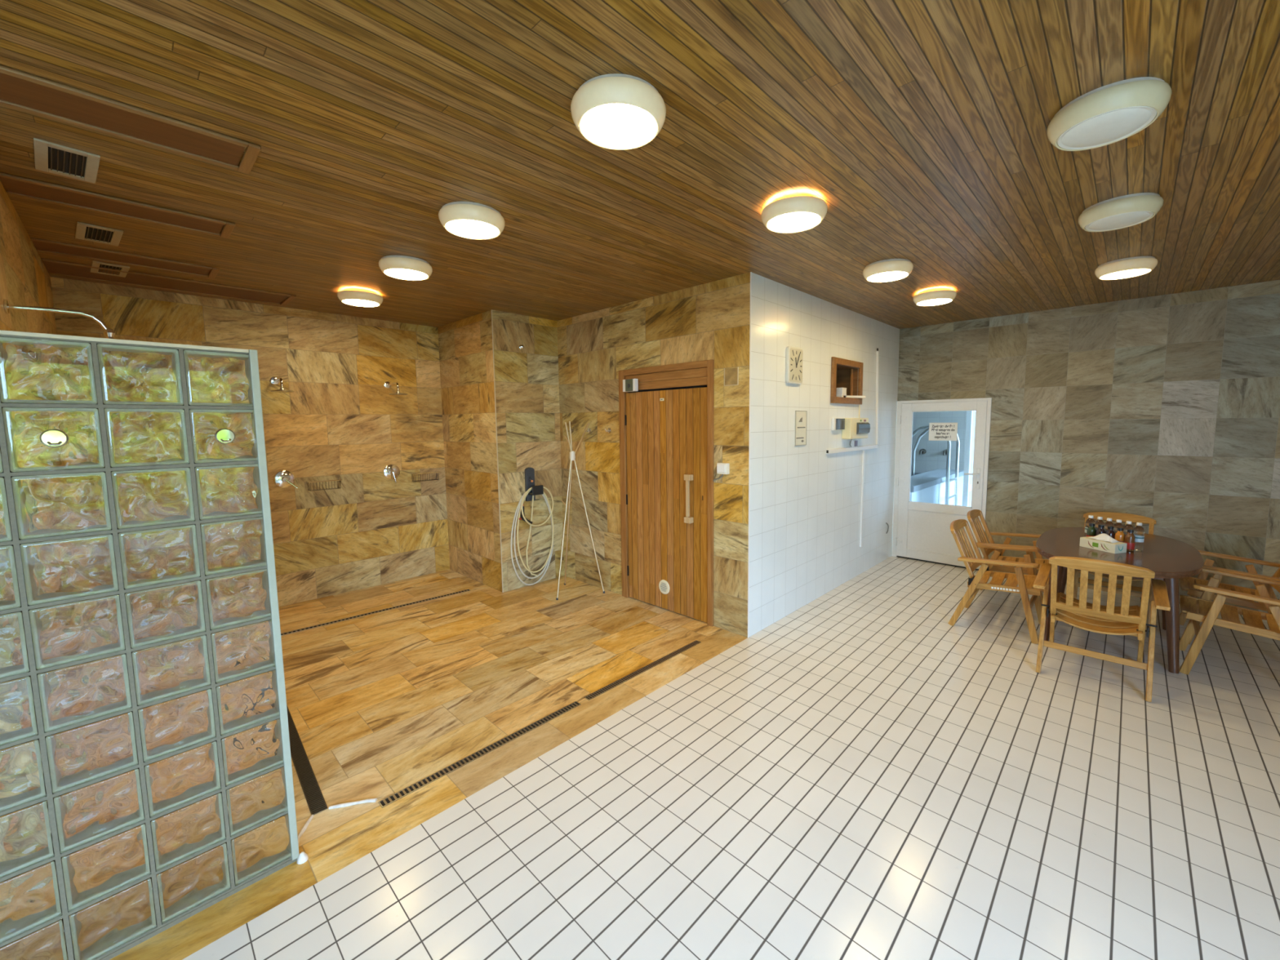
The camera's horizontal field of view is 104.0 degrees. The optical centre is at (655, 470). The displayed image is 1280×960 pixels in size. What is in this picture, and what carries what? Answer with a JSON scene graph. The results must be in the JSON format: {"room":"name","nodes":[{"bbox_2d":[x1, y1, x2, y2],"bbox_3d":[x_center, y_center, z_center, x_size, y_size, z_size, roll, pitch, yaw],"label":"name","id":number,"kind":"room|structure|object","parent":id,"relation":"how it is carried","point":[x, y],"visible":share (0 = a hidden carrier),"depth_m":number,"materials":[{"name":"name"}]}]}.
{"room":"spa shower area","nodes":[
{"label":"spa shower area","id":0,"kind":"room"},
{"bbox_2d":[0,181,57,334],"bbox_3d":[-4.369,0.163,1.994,2.808,2.885,2.528,5,7,43],"label":"wall","id":1,"kind":"structure","parent":0,"point":[24,279],"depth_m":2.54,"materials":[{"name":"stone"}]},
{"bbox_2d":[4,298,115,338],"bbox_3d":[-2.625,-0.635,2.233,0.092,0.197,0.337,5,7,43],"label":"shower","id":2,"kind":"object","parent":1,"relation":"attached to","point":[108,333],"visible":0.73,"depth_m":2.21,"materials":[{"name":"silver metal"}]},
{"bbox_2d":[50,276,449,607],"bbox_3d":[-3.519,-0.120,4.911,0.001,2.885,2.890,5,7,43],"label":"wall","id":3,"kind":"structure","parent":0,"point":[340,420],"depth_m":5.12,"materials":[{"name":"stone"}]},
{"bbox_2d":[270,377,293,392],"bbox_3d":[-3.478,-0.797,4.615,0.387,0.158,0.176,5,7,43],"label":"shower","id":4,"kind":"object","parent":3,"relation":"attached to","point":[275,380],"visible":1,"depth_m":4.55,"materials":[{"name":"silver metal"}]},
{"bbox_2d":[273,471,297,488],"bbox_3d":[-3.570,0.095,4.819,0.075,0.178,0.178,5,7,43],"label":"shower mixer","id":5,"kind":"object","parent":3,"relation":"attached to","point":[283,479],"visible":1,"depth_m":4.82,"materials":[{"name":"silver metal"}]},
{"bbox_2d":[306,478,342,491],"bbox_3d":[-3.338,0.147,5.034,0.116,0.093,0.291,5,7,43],"label":"wire basket","id":6,"kind":"object","parent":3,"relation":"attached to","point":[339,479],"visible":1,"depth_m":4.99,"materials":[{"name":"silver metal"}]},
{"bbox_2d":[383,464,399,483],"bbox_3d":[-2.902,0.039,5.519,0.075,0.206,0.168,5,7,43],"label":"shower mixer","id":7,"kind":"object","parent":3,"relation":"attached to","point":[390,471],"visible":1,"depth_m":5.52,"materials":[{"name":"silver metal"}]},
{"bbox_2d":[384,381,407,395],"bbox_3d":[-2.791,-0.879,5.332,0.387,0.158,0.176,5,7,43],"label":"shower","id":8,"kind":"object","parent":3,"relation":"attached to","point":[388,384],"visible":1,"depth_m":5.26,"materials":[{"name":"silver metal"}]},
{"bbox_2d":[410,471,439,481],"bbox_3d":[-2.649,0.072,5.753,0.116,0.093,0.291,5,7,43],"label":"wire basket","id":9,"kind":"object","parent":3,"relation":"attached to","point":[436,472],"visible":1,"depth_m":5.72,"materials":[{"name":"silver metal"}]},
{"bbox_2d":[109,569,747,959],"bbox_3d":[-2.717,1.486,3.155,3.758,0.001,6.280,5,7,43],"label":"floor","id":10,"kind":"structure","parent":0,"point":[379,704],"depth_m":3.34,"materials":[{"name":"stone"}]},
{"bbox_2d":[0,329,299,959],"bbox_3d":[-1.827,0.604,1.597,0.090,2.029,0.998,5,7,43],"label":"glass wall","id":11,"kind":"structure","parent":10,"relation":"on","point":[146,777],"depth_m":1.64,"materials":[{"name":"clear glass"}]},
{"bbox_2d":[40,428,68,447],"bbox_3d":[-1.799,-0.095,1.493,0.023,0.056,0.056,5,7,43],"label":"hook","id":12,"kind":"object","parent":11,"relation":"attached to","point":[53,437],"visible":1,"depth_m":1.49,"materials":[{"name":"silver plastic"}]},
{"bbox_2d":[214,428,235,444],"bbox_3d":[-1.529,-0.121,1.775,0.023,0.056,0.056,5,7,43],"label":"hook","id":13,"kind":"object","parent":11,"relation":"attached to","point":[224,436],"visible":1,"depth_m":1.77,"materials":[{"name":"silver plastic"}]},
{"bbox_2d":[297,851,308,864],"bbox_3d":[-1.430,1.561,2.021,0.040,0.036,0.040,5,7,43],"label":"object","id":14,"kind":"object","parent":10,"relation":"on","point":[303,857],"visible":1,"depth_m":2.01,"materials":[{"name":"white"}]},
{"bbox_2d":[297,814,313,844],"bbox_3d":[-1.528,1.562,2.166,0.024,0.018,0.166,-2,6,-15],"label":"caulk line","id":15,"kind":"object","parent":10,"relation":"on","point":[303,829],"visible":0.74,"depth_m":2.17,"materials":[{"name":"beige"}]},
{"bbox_2d":[286,704,328,814],"bbox_3d":[-2.113,1.503,2.883,0.062,0.004,1.694,-6,7,-43],"label":"floor drain","id":16,"kind":"object","parent":10,"relation":"on","point":[314,797],"visible":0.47,"depth_m":2.53,"materials":[{"name":"metal"}]},
{"bbox_2d":[328,798,377,809],"bbox_3d":[-1.403,1.547,2.318,0.198,0.018,0.022,-2,5,-12],"label":"caulk line","id":17,"kind":"object","parent":10,"relation":"on","point":[369,800],"visible":1,"depth_m":2.31,"materials":[{"name":"white plastic"}]},
{"bbox_2d":[280,589,470,635],"bbox_3d":[-2.611,1.335,4.731,1.725,0.004,0.051,-6,7,-43],"label":"floor drain","id":18,"kind":"object","parent":10,"relation":"on","point":[465,590],"visible":0.91,"depth_m":4.67,"materials":[{"name":"metal"}]},
{"bbox_2d":[378,701,581,808],"bbox_3d":[-0.880,1.505,2.725,0.051,0.004,1.147,4,7,43],"label":"floor drain","id":19,"kind":"object","parent":10,"relation":"on","point":[446,771],"visible":1,"depth_m":2.63,"materials":[{"name":"metal"}]},
{"bbox_2d":[555,421,604,599],"bbox_3d":[-0.772,0.388,5.146,0.472,1.778,0.491,-1,5,-1],"label":"coat stand","id":20,"kind":"object","parent":10,"relation":"on","point":[572,454],"visible":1,"depth_m":5.09,"materials":[{"name":"beige metal"}]},
{"bbox_2d":[584,640,701,700],"bbox_3d":[-0.047,1.415,3.596,0.050,0.004,1.141,5,7,43],"label":"floor drain","id":21,"kind":"object","parent":10,"relation":"on","point":[595,694],"visible":1,"depth_m":3.53,"materials":[{"name":"metal"}]},
{"bbox_2d":[437,310,564,591],"bbox_3d":[-1.798,-0.221,5.803,1.255,2.885,0.782,5,7,43],"label":"wall column","id":22,"kind":"structure","parent":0,"point":[526,381],"depth_m":5.39,"materials":[{"name":"stone"}]},
{"bbox_2d":[490,309,503,592],"bbox_3d":[-1.613,-0.156,5.090,0.008,2.885,0.008,5,7,43],"label":"trim","id":23,"kind":"structure","parent":22,"relation":"attached to","point":[491,309],"depth_m":5.08,"materials":[{"name":"beige tile"}]},
{"bbox_2d":[524,467,543,501],"bbox_3d":[-1.302,0.151,5.348,0.129,0.360,0.147,5,7,43],"label":"holder","id":24,"kind":"object","parent":22,"relation":"attached to","point":[529,472],"visible":0.99,"depth_m":5.33,"materials":[{"name":"grey plastic"}]},
{"bbox_2d":[510,486,554,585],"bbox_3d":[-1.318,0.710,5.400,0.090,1.090,0.542,5,7,43],"label":"garden hose","id":25,"kind":"object","parent":24,"relation":"hanging from","point":[521,502],"visible":0.87,"depth_m":5.36,"materials":[{"name":"white rubber"}]},
{"bbox_2d":[519,505,532,524],"bbox_3d":[-1.381,0.468,5.299,0.044,0.234,0.158,5,7,43],"label":"spray nozzle","id":26,"kind":"object","parent":25,"relation":"hanging from","point":[522,517],"visible":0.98,"depth_m":5.26,"materials":[{"name":"black plastic"}]},
{"bbox_2d":[0,0,1279,328],"bbox_3d":[0.048,-1.391,2.629,8.158,0.001,9.763,5,7,43],"label":"ceiling","id":27,"kind":"structure","parent":0,"point":[920,126],"depth_m":2.05,"materials":[{"name":"brown wood"}]},
{"bbox_2d":[33,137,100,183],"bbox_3d":[-2.514,-1.314,2.133,0.350,0.008,0.176,4,7,39],"label":"ceiling vent","id":28,"kind":"object","parent":27,"relation":"in","point":[49,157],"visible":1,"depth_m":2.12,"materials":[{"name":"beige metal"}]},
{"bbox_2d":[75,222,123,246],"bbox_3d":[-3.266,-1.381,2.929,0.350,0.008,0.176,4,7,39],"label":"ceiling vent","id":29,"kind":"object","parent":27,"relation":"in","point":[86,232],"visible":1,"depth_m":2.92,"materials":[{"name":"beige metal"}]},
{"bbox_2d":[89,261,129,277],"bbox_3d":[-3.903,-1.435,3.570,0.350,0.008,0.176,4,7,39],"label":"ceiling vent","id":30,"kind":"object","parent":27,"relation":"in","point":[95,264],"visible":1,"depth_m":3.53,"materials":[{"name":"beige metal"}]},
{"bbox_2d":[0,172,235,238],"bbox_3d":[-2.734,-1.352,2.598,0.280,0.014,0.814,5,7,43],"label":"ceiling panel","id":31,"kind":"object","parent":27,"relation":"attached to","point":[15,185],"visible":1,"depth_m":2.54,"materials":[{"name":"brown wood"}]},
{"bbox_2d":[31,237,219,278],"bbox_3d":[-3.525,-1.417,3.373,0.300,0.014,0.851,5,7,43],"label":"ceiling panel","id":32,"kind":"object","parent":27,"relation":"attached to","point":[41,245],"visible":1,"depth_m":3.33,"materials":[{"name":"brown wood"}]},
{"bbox_2d":[0,65,261,173],"bbox_3d":[-1.976,-1.290,1.851,0.290,0.014,0.774,5,7,43],"label":"ceiling panel","id":33,"kind":"object","parent":27,"relation":"attached to","point":[20,91],"visible":1,"depth_m":1.84,"materials":[{"name":"brown wood"}]},
{"bbox_2d":[41,257,296,306],"bbox_3d":[-3.775,-1.473,3.993,0.460,0.014,1.406,5,7,43],"label":"ceiling panel","id":34,"kind":"object","parent":27,"relation":"attached to","point":[58,268],"visible":1,"depth_m":3.91,"materials":[{"name":"brown wood"}]},
{"bbox_2d":[337,288,382,306],"bbox_3d":[-2.528,-1.470,4.280,0.340,0.098,0.340,5,7,43],"label":"ceiling lamp","id":35,"kind":"object","parent":27,"relation":"attached to","point":[355,297],"visible":1,"depth_m":4.18,"materials":[{"name":"white plastic"}]},
{"bbox_2d":[342,299,378,306],"bbox_3d":[-2.528,-1.433,4.284,0.273,0.023,0.273,4,7,43],"label":"diffuser","id":36,"kind":"object","parent":35,"relation":"attached to","point":[361,303],"depth_m":4.25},
{"bbox_2d":[378,255,432,280],"bbox_3d":[-1.750,-1.408,3.503,0.340,0.093,0.340,5,7,43],"label":"ceiling lamp","id":37,"kind":"object","parent":27,"relation":"attached to","point":[399,267],"visible":1,"depth_m":3.41,"materials":[{"name":"white plastic"}]},
{"bbox_2d":[384,268,427,279],"bbox_3d":[-1.750,-1.373,3.506,0.273,0.023,0.273,4,7,43],"label":"diffuser","id":38,"kind":"object","parent":37,"relation":"attached to","point":[399,273],"depth_m":3.47,"materials":[{"name":"white plastic"}]},
{"bbox_2d":[438,201,505,239],"bbox_3d":[-0.994,-1.341,2.711,0.340,0.093,0.340,5,7,43],"label":"ceiling lamp","id":39,"kind":"object","parent":27,"relation":"attached to","point":[467,220],"visible":1,"depth_m":2.62,"materials":[{"name":"white plastic"}]},
{"bbox_2d":[445,219,498,239],"bbox_3d":[-0.994,-1.306,2.714,0.273,0.023,0.273,4,7,43],"label":"diffuser","id":40,"kind":"object","parent":39,"relation":"attached to","point":[467,228],"depth_m":2.68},
{"bbox_2d":[570,73,666,150],"bbox_3d":[-0.132,-1.264,1.790,0.340,0.093,0.340,5,7,43],"label":"ceiling lamp","id":41,"kind":"object","parent":27,"relation":"attached to","point":[613,111],"visible":1,"depth_m":1.71,"materials":[{"name":"white plastic"}]},
{"bbox_2d":[580,103,657,148],"bbox_3d":[-0.132,-1.229,1.793,0.273,0.023,0.273,4,7,43],"label":"diffuser","id":42,"kind":"object","parent":41,"relation":"attached to","point":[607,126],"depth_m":1.76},
{"bbox_2d":[760,195,827,233],"bbox_3d":[0.732,-1.351,2.647,0.340,0.098,0.340,5,7,43],"label":"ceiling lamp","id":43,"kind":"object","parent":27,"relation":"attached to","point":[796,213],"visible":1,"depth_m":2.56,"materials":[{"name":"white plastic"}]},
{"bbox_2d":[767,212,820,232],"bbox_3d":[0.732,-1.313,2.651,0.273,0.023,0.273,4,7,43],"label":"diffuser","id":44,"kind":"object","parent":43,"relation":"attached to","point":[777,222],"depth_m":2.62,"materials":[{"name":"white plastic"}]},
{"bbox_2d":[862,258,913,282],"bbox_3d":[1.708,-1.460,3.679,0.340,0.093,0.340,5,7,43],"label":"ceiling lamp","id":45,"kind":"object","parent":27,"relation":"attached to","point":[891,269],"visible":1,"depth_m":3.58,"materials":[{"name":"white plastic"}]},
{"bbox_2d":[866,271,907,282],"bbox_3d":[1.708,-1.425,3.682,0.273,0.023,0.273,4,7,43],"label":"diffuser","id":46,"kind":"object","parent":45,"relation":"attached to","point":[872,276],"depth_m":3.65,"materials":[{"name":"white plastic"}]},
{"bbox_2d":[913,288,956,306],"bbox_3d":[2.491,-1.539,4.463,0.340,0.098,0.340,5,7,43],"label":"ceiling lamp","id":47,"kind":"object","parent":27,"relation":"attached to","point":[933,297],"visible":1,"depth_m":4.37,"materials":[{"name":"white plastic"}]},
{"bbox_2d":[916,298,951,306],"bbox_3d":[2.491,-1.501,4.467,0.273,0.023,0.273,4,7,43],"label":"diffuser","id":48,"kind":"object","parent":47,"relation":"attached to","point":[920,302],"depth_m":4.43,"materials":[{"name":"white plastic"}]},
{"bbox_2d":[1046,76,1172,151],"bbox_3d":[1.648,-1.286,1.832,0.340,0.093,0.340,5,7,43],"label":"ceiling lamp","id":49,"kind":"object","parent":27,"relation":"attached to","point":[1113,113],"visible":1,"depth_m":1.76,"materials":[{"name":"white plastic"}]},
{"bbox_2d":[1057,106,1156,149],"bbox_3d":[1.649,-1.251,1.835,0.273,0.023,0.273,4,7,43],"label":"diffuser","id":50,"kind":"object","parent":49,"relation":"attached to","point":[1108,125],"depth_m":1.81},
{"bbox_2d":[1077,192,1164,231],"bbox_3d":[2.495,-1.375,2.691,0.340,0.093,0.340,5,7,43],"label":"ceiling lamp","id":51,"kind":"object","parent":27,"relation":"attached to","point":[1131,210],"visible":1,"depth_m":2.61,"materials":[{"name":"white plastic"}]},
{"bbox_2d":[1084,210,1154,231],"bbox_3d":[2.495,-1.340,2.694,0.273,0.023,0.273,4,7,43],"label":"diffuser","id":52,"kind":"object","parent":51,"relation":"attached to","point":[1103,220],"depth_m":2.66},
{"bbox_2d":[1094,256,1158,279],"bbox_3d":[3.456,-1.477,3.677,0.340,0.093,0.340,5,7,43],"label":"ceiling lamp","id":53,"kind":"object","parent":27,"relation":"attached to","point":[1131,267],"visible":1,"depth_m":3.59,"materials":[{"name":"white plastic"}]},
{"bbox_2d":[1100,268,1150,279],"bbox_3d":[3.457,-1.442,3.680,0.273,0.023,0.273,4,7,43],"label":"diffuser","id":54,"kind":"object","parent":53,"relation":"attached to","point":[1107,273],"depth_m":3.65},
{"bbox_2d":[557,272,750,637],"bbox_3d":[-0.168,-0.143,4.794,2.503,2.885,0.001,5,7,43],"label":"wall","id":55,"kind":"structure","parent":0,"point":[708,321],"depth_m":4.60,"materials":[{"name":"stone"}]},
{"bbox_2d":[604,427,611,432],"bbox_3d":[-0.488,-0.400,5.029,0.052,0.052,0.062,5,7,43],"label":"coat hook","id":56,"kind":"object","parent":55,"relation":"attached to","point":[609,430],"visible":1,"depth_m":5.04,"materials":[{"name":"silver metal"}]},
{"bbox_2d":[618,359,714,626],"bbox_3d":[0.073,0.186,4.591,1.144,2.262,0.108,5,7,43],"label":"door","id":57,"kind":"structure","parent":55,"relation":"in","point":[667,425],"depth_m":4.54,"materials":[{"name":"brown wood"}]},
{"bbox_2d":[622,378,638,391],"bbox_3d":[-0.241,-0.803,4.729,0.170,0.116,0.048,5,7,43],"label":"thermometer","id":58,"kind":"object","parent":57,"relation":"attached to","point":[629,384],"visible":1,"depth_m":4.70,"materials":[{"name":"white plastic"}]},
{"bbox_2d":[658,579,669,594],"bbox_3d":[0.078,1.093,4.671,0.136,0.136,0.010,4,7,43],"label":"vent","id":59,"kind":"object","parent":57,"relation":"attached to","point":[664,584],"depth_m":4.67,"materials":[{"name":"beige plastic"}]},
{"bbox_2d":[713,462,729,480],"bbox_3d":[0.527,0.019,4.109,0.165,0.159,0.051,5,7,43],"label":"wall switch","id":60,"kind":"object","parent":55,"relation":"attached to","point":[722,468],"visible":1,"depth_m":4.06,"materials":[{"name":"white plastic"}]},
{"bbox_2d":[724,367,738,386],"bbox_3d":[0.603,-0.748,3.989,0.134,0.140,0.006,5,7,43],"label":"access hatch","id":61,"kind":"object","parent":55,"relation":"attached to","point":[731,375],"visible":1,"depth_m":3.99,"materials":[{"name":"beige plastic"}]},
{"bbox_2d":[182,555,1279,959],"bbox_3d":[1.369,1.596,1.535,4.400,0.001,9.563,5,7,43],"label":"floor","id":62,"kind":"structure","parent":0,"point":[865,774],"depth_m":2.22,"materials":[{"name":"white tile"}]},
{"bbox_2d":[947,519,1049,644],"bbox_3d":[2.908,0.896,4.262,0.688,0.866,0.672,4,7,43],"label":"armchair","id":63,"kind":"object","parent":62,"relation":"on","point":[1025,582],"visible":0.88,"depth_m":4.22,"materials":[{"name":"brown wood"}]},
{"bbox_2d":[967,509,1050,604],"bbox_3d":[3.360,0.846,4.754,0.688,0.866,0.672,4,7,42],"label":"armchair","id":64,"kind":"object","parent":62,"relation":"on","point":[972,515],"visible":0.54,"depth_m":4.83,"materials":[{"name":"brown wood"}]},
{"bbox_2d":[1032,555,1170,702],"bbox_3d":[3.026,0.973,3.430,0.672,0.866,0.688,4,7,42],"label":"armchair","id":65,"kind":"object","parent":62,"relation":"on","point":[1124,620],"visible":1,"depth_m":3.27,"materials":[{"name":"brown wood"}]},
{"bbox_2d":[1073,511,1156,626],"bbox_3d":[4.166,0.858,4.532,0.672,0.866,0.688,5,7,43],"label":"armchair","id":66,"kind":"object","parent":62,"relation":"on","point":[1124,517],"visible":0.22,"depth_m":4.57,"materials":[{"name":"brown wood"}]},
{"bbox_2d":[1035,527,1204,673],"bbox_3d":[3.645,0.970,4.002,0.950,0.745,1.570,5,7,43],"label":"table","id":67,"kind":"object","parent":62,"relation":"on","point":[1171,559],"visible":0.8,"depth_m":3.68,"materials":[{"name":"laminate"}]},
{"bbox_2d":[1084,515,1095,537],"bbox_3d":[3.571,0.479,4.105,0.067,0.216,0.067,5,7,43],"label":"water bottle","id":68,"kind":"object","parent":67,"relation":"on","point":[1090,520],"visible":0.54,"depth_m":4.09,"materials":[{"name":"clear plastic"}]},
{"bbox_2d":[1086,523,1096,537],"bbox_3d":[3.525,0.510,4.041,0.059,0.166,0.060,5,7,43],"label":"juice bottle","id":69,"kind":"object","parent":67,"relation":"on","point":[1091,531],"visible":0.61,"depth_m":4.02,"materials":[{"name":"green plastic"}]},
{"bbox_2d":[1094,516,1104,529],"bbox_3d":[3.592,0.484,4.044,0.067,0.216,0.067,5,7,43],"label":"water bottle","id":70,"kind":"object","parent":67,"relation":"on","point":[1099,521],"visible":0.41,"depth_m":4.03,"materials":[{"name":"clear plastic"}]},
{"bbox_2d":[1095,524,1105,535],"bbox_3d":[3.546,0.516,3.981,0.059,0.166,0.060,5,7,43],"label":"juice bottle","id":71,"kind":"object","parent":67,"relation":"on","point":[1100,530],"visible":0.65,"depth_m":3.96,"materials":[{"name":"glass"}]},
{"bbox_2d":[1079,533,1127,553],"bbox_3d":[3.449,0.549,3.850,0.126,0.126,0.248,-2,6,-15],"label":"tissue box","id":72,"kind":"object","parent":67,"relation":"on","point":[1104,542],"visible":1,"depth_m":3.81,"materials":[{"name":"white cardboard"}]},
{"bbox_2d":[1103,517,1114,531],"bbox_3d":[3.612,0.490,3.983,0.067,0.216,0.067,5,7,43],"label":"water bottle","id":73,"kind":"object","parent":67,"relation":"on","point":[1108,522],"visible":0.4,"depth_m":3.97,"materials":[{"name":"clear plastic"}]},
{"bbox_2d":[1105,525,1115,538],"bbox_3d":[3.566,0.521,3.920,0.059,0.166,0.060,5,7,43],"label":"juice bottle","id":74,"kind":"object","parent":67,"relation":"on","point":[1109,531],"visible":0.54,"depth_m":3.90,"materials":[{"name":"glass"}]},
{"bbox_2d":[1113,519,1124,533],"bbox_3d":[3.633,0.495,3.923,0.067,0.216,0.067,5,7,43],"label":"water bottle","id":75,"kind":"object","parent":67,"relation":"on","point":[1118,524],"visible":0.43,"depth_m":3.91,"materials":[{"name":"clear plastic"}]},
{"bbox_2d":[1114,527,1124,542],"bbox_3d":[3.587,0.527,3.859,0.059,0.166,0.060,5,7,43],"label":"juice bottle","id":76,"kind":"object","parent":67,"relation":"on","point":[1119,535],"visible":0.62,"depth_m":3.84,"materials":[{"name":"orange plastic"}]},
{"bbox_2d":[1123,520,1133,535],"bbox_3d":[3.653,0.501,3.862,0.067,0.216,0.067,5,7,43],"label":"water bottle","id":77,"kind":"object","parent":67,"relation":"on","point":[1128,526],"visible":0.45,"depth_m":3.84,"materials":[{"name":"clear plastic"}]},
{"bbox_2d":[1124,528,1135,551],"bbox_3d":[3.607,0.532,3.799,0.059,0.166,0.060,5,7,43],"label":"juice bottle","id":78,"kind":"object","parent":67,"relation":"on","point":[1130,538],"visible":0.85,"depth_m":3.78,"materials":[{"name":"red plastic"}]},
{"bbox_2d":[1133,522,1144,551],"bbox_3d":[3.674,0.506,3.801,0.067,0.216,0.067,5,7,43],"label":"water bottle","id":79,"kind":"object","parent":67,"relation":"on","point":[1139,531],"visible":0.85,"depth_m":3.78,"materials":[{"name":"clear plastic"}]},
{"bbox_2d":[1178,567,1279,675],"bbox_3d":[4.020,0.971,3.347,0.688,0.866,0.672,5,8,44],"label":"armchair","id":80,"kind":"object","parent":62,"relation":"on","point":[1205,611],"visible":0.99,"depth_m":3.40,"materials":[{"name":"brown wood"}]},
{"bbox_2d":[1179,550,1279,644],"bbox_3d":[4.516,0.922,3.816,0.688,0.866,0.672,4,7,42],"label":"armchair","id":81,"kind":"object","parent":62,"relation":"on","point":[1186,584],"visible":0.54,"depth_m":3.93,"materials":[{"name":"brown wood"}]},
{"bbox_2d":[748,272,899,637],"bbox_3d":[1.898,-0.197,5.146,0.001,2.885,3.363,5,7,43],"label":"wall","id":82,"kind":"structure","parent":0,"point":[806,500],"depth_m":4.69,"materials":[{"name":"tile"}]},
{"bbox_2d":[747,271,751,637],"bbox_3d":[0.740,-0.072,3.935,0.008,2.885,0.008,5,7,43],"label":"trim","id":83,"kind":"structure","parent":82,"relation":"attached to","point":[750,272],"depth_m":3.93,"materials":[{"name":"white plastic"}]},
{"bbox_2d":[785,346,803,384],"bbox_3d":[1.208,-0.906,4.331,0.036,0.310,0.256,5,7,43],"label":"wall clock","id":84,"kind":"object","parent":82,"relation":"attached to","point":[794,356],"visible":1,"depth_m":4.30,"materials":[{"name":"beige plastic"}]},
{"bbox_2d":[794,410,807,445],"bbox_3d":[1.309,-0.379,4.503,0.008,0.312,0.210,5,7,43],"label":"wall plaque","id":85,"kind":"object","parent":82,"relation":"attached to","point":[800,437],"visible":1,"depth_m":4.50,"materials":[{"name":"grey plastic"}]},
{"bbox_2d":[831,417,844,430],"bbox_3d":[1.845,-0.465,5.039,0.037,0.124,0.244,5,7,43],"label":"wall thermostat","id":86,"kind":"object","parent":82,"relation":"attached to","point":[837,424],"visible":1,"depth_m":5.00,"materials":[{"name":"white plastic"}]},
{"bbox_2d":[830,356,863,404],"bbox_3d":[1.829,-0.922,5.298,0.448,0.448,0.738,5,7,43],"label":"frame","id":87,"kind":"object","parent":82,"relation":"attached to","point":[848,377],"visible":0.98,"depth_m":5.36,"materials":[{"name":"brown wood"}]},
{"bbox_2d":[835,387,846,397],"bbox_3d":[1.951,-0.809,5.224,0.070,0.106,0.161,5,7,43],"label":"plug adapter","id":88,"kind":"object","parent":87,"relation":"in","point":[841,392],"visible":0.9,"depth_m":5.17,"materials":[{"name":"white plastic"}]},
{"bbox_2d":[844,395,866,398],"bbox_3d":[2.123,-0.779,5.305,0.288,0.028,0.022,-3,6,-26],"label":"stick","id":89,"kind":"object","parent":87,"relation":"in","point":[846,396],"visible":0.83,"depth_m":5.30,"materials":[{"name":"plastic"}]},
{"bbox_2d":[826,444,877,453],"bbox_3d":[2.134,-0.230,5.370,0.029,0.040,1.301,5,7,43],"label":"cable trunking","id":90,"kind":"object","parent":82,"relation":"attached to","point":[870,446],"visible":0.98,"depth_m":5.26,"materials":[{"name":"white plastic"}]},
{"bbox_2d":[848,439,857,447],"bbox_3d":[2.109,-0.293,5.335,0.033,0.096,0.178,5,7,43],"label":"wall socket","id":91,"kind":"object","parent":82,"relation":"attached to","point":[852,443],"visible":0.93,"depth_m":5.31,"materials":[{"name":"white plastic"}]},
{"bbox_2d":[841,417,870,439],"bbox_3d":[2.125,-0.442,5.275,0.121,0.216,0.470,5,7,43],"label":"box","id":92,"kind":"object","parent":82,"relation":"attached to","point":[855,428],"visible":0.95,"depth_m":5.17,"materials":[{"name":"plastic"}]},
{"bbox_2d":[859,449,864,546],"bbox_3d":[2.326,0.324,5.625,0.019,1.100,0.028,5,7,43],"label":"cable trunking","id":93,"kind":"object","parent":82,"relation":"attached to","point":[863,451],"visible":1,"depth_m":5.62,"materials":[{"name":"white plastic"}]},
{"bbox_2d":[875,348,879,444],"bbox_3d":[2.566,-0.846,5.779,0.022,1.101,0.105,5,7,43],"label":"cable trunking","id":94,"kind":"object","parent":82,"relation":"attached to","point":[877,351],"visible":1,"depth_m":5.76,"materials":[{"name":"white plastic"}]},
{"bbox_2d":[897,280,1279,613],"bbox_3d":[4.706,-0.203,4.903,4.400,2.885,0.160,5,7,43],"label":"wall","id":95,"kind":"structure","parent":0,"point":[1165,409],"depth_m":4.83,"materials":[{"name":"stone"}]},
{"bbox_2d":[892,397,991,570],"bbox_3d":[3.417,0.150,6.041,1.002,1.995,0.170,5,7,43],"label":"glazed door","id":96,"kind":"structure","parent":95,"relation":"in","point":[936,485],"depth_m":6.04,"materials":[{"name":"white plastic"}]},
{"bbox_2d":[928,422,957,440],"bbox_3d":[3.430,-0.460,5.963,0.302,0.214,0.002,5,7,43],"label":"paper sign","id":97,"kind":"object","parent":96,"relation":"attached to","point":[937,431],"visible":1,"depth_m":5.96,"materials":[{"name":"white paper"}]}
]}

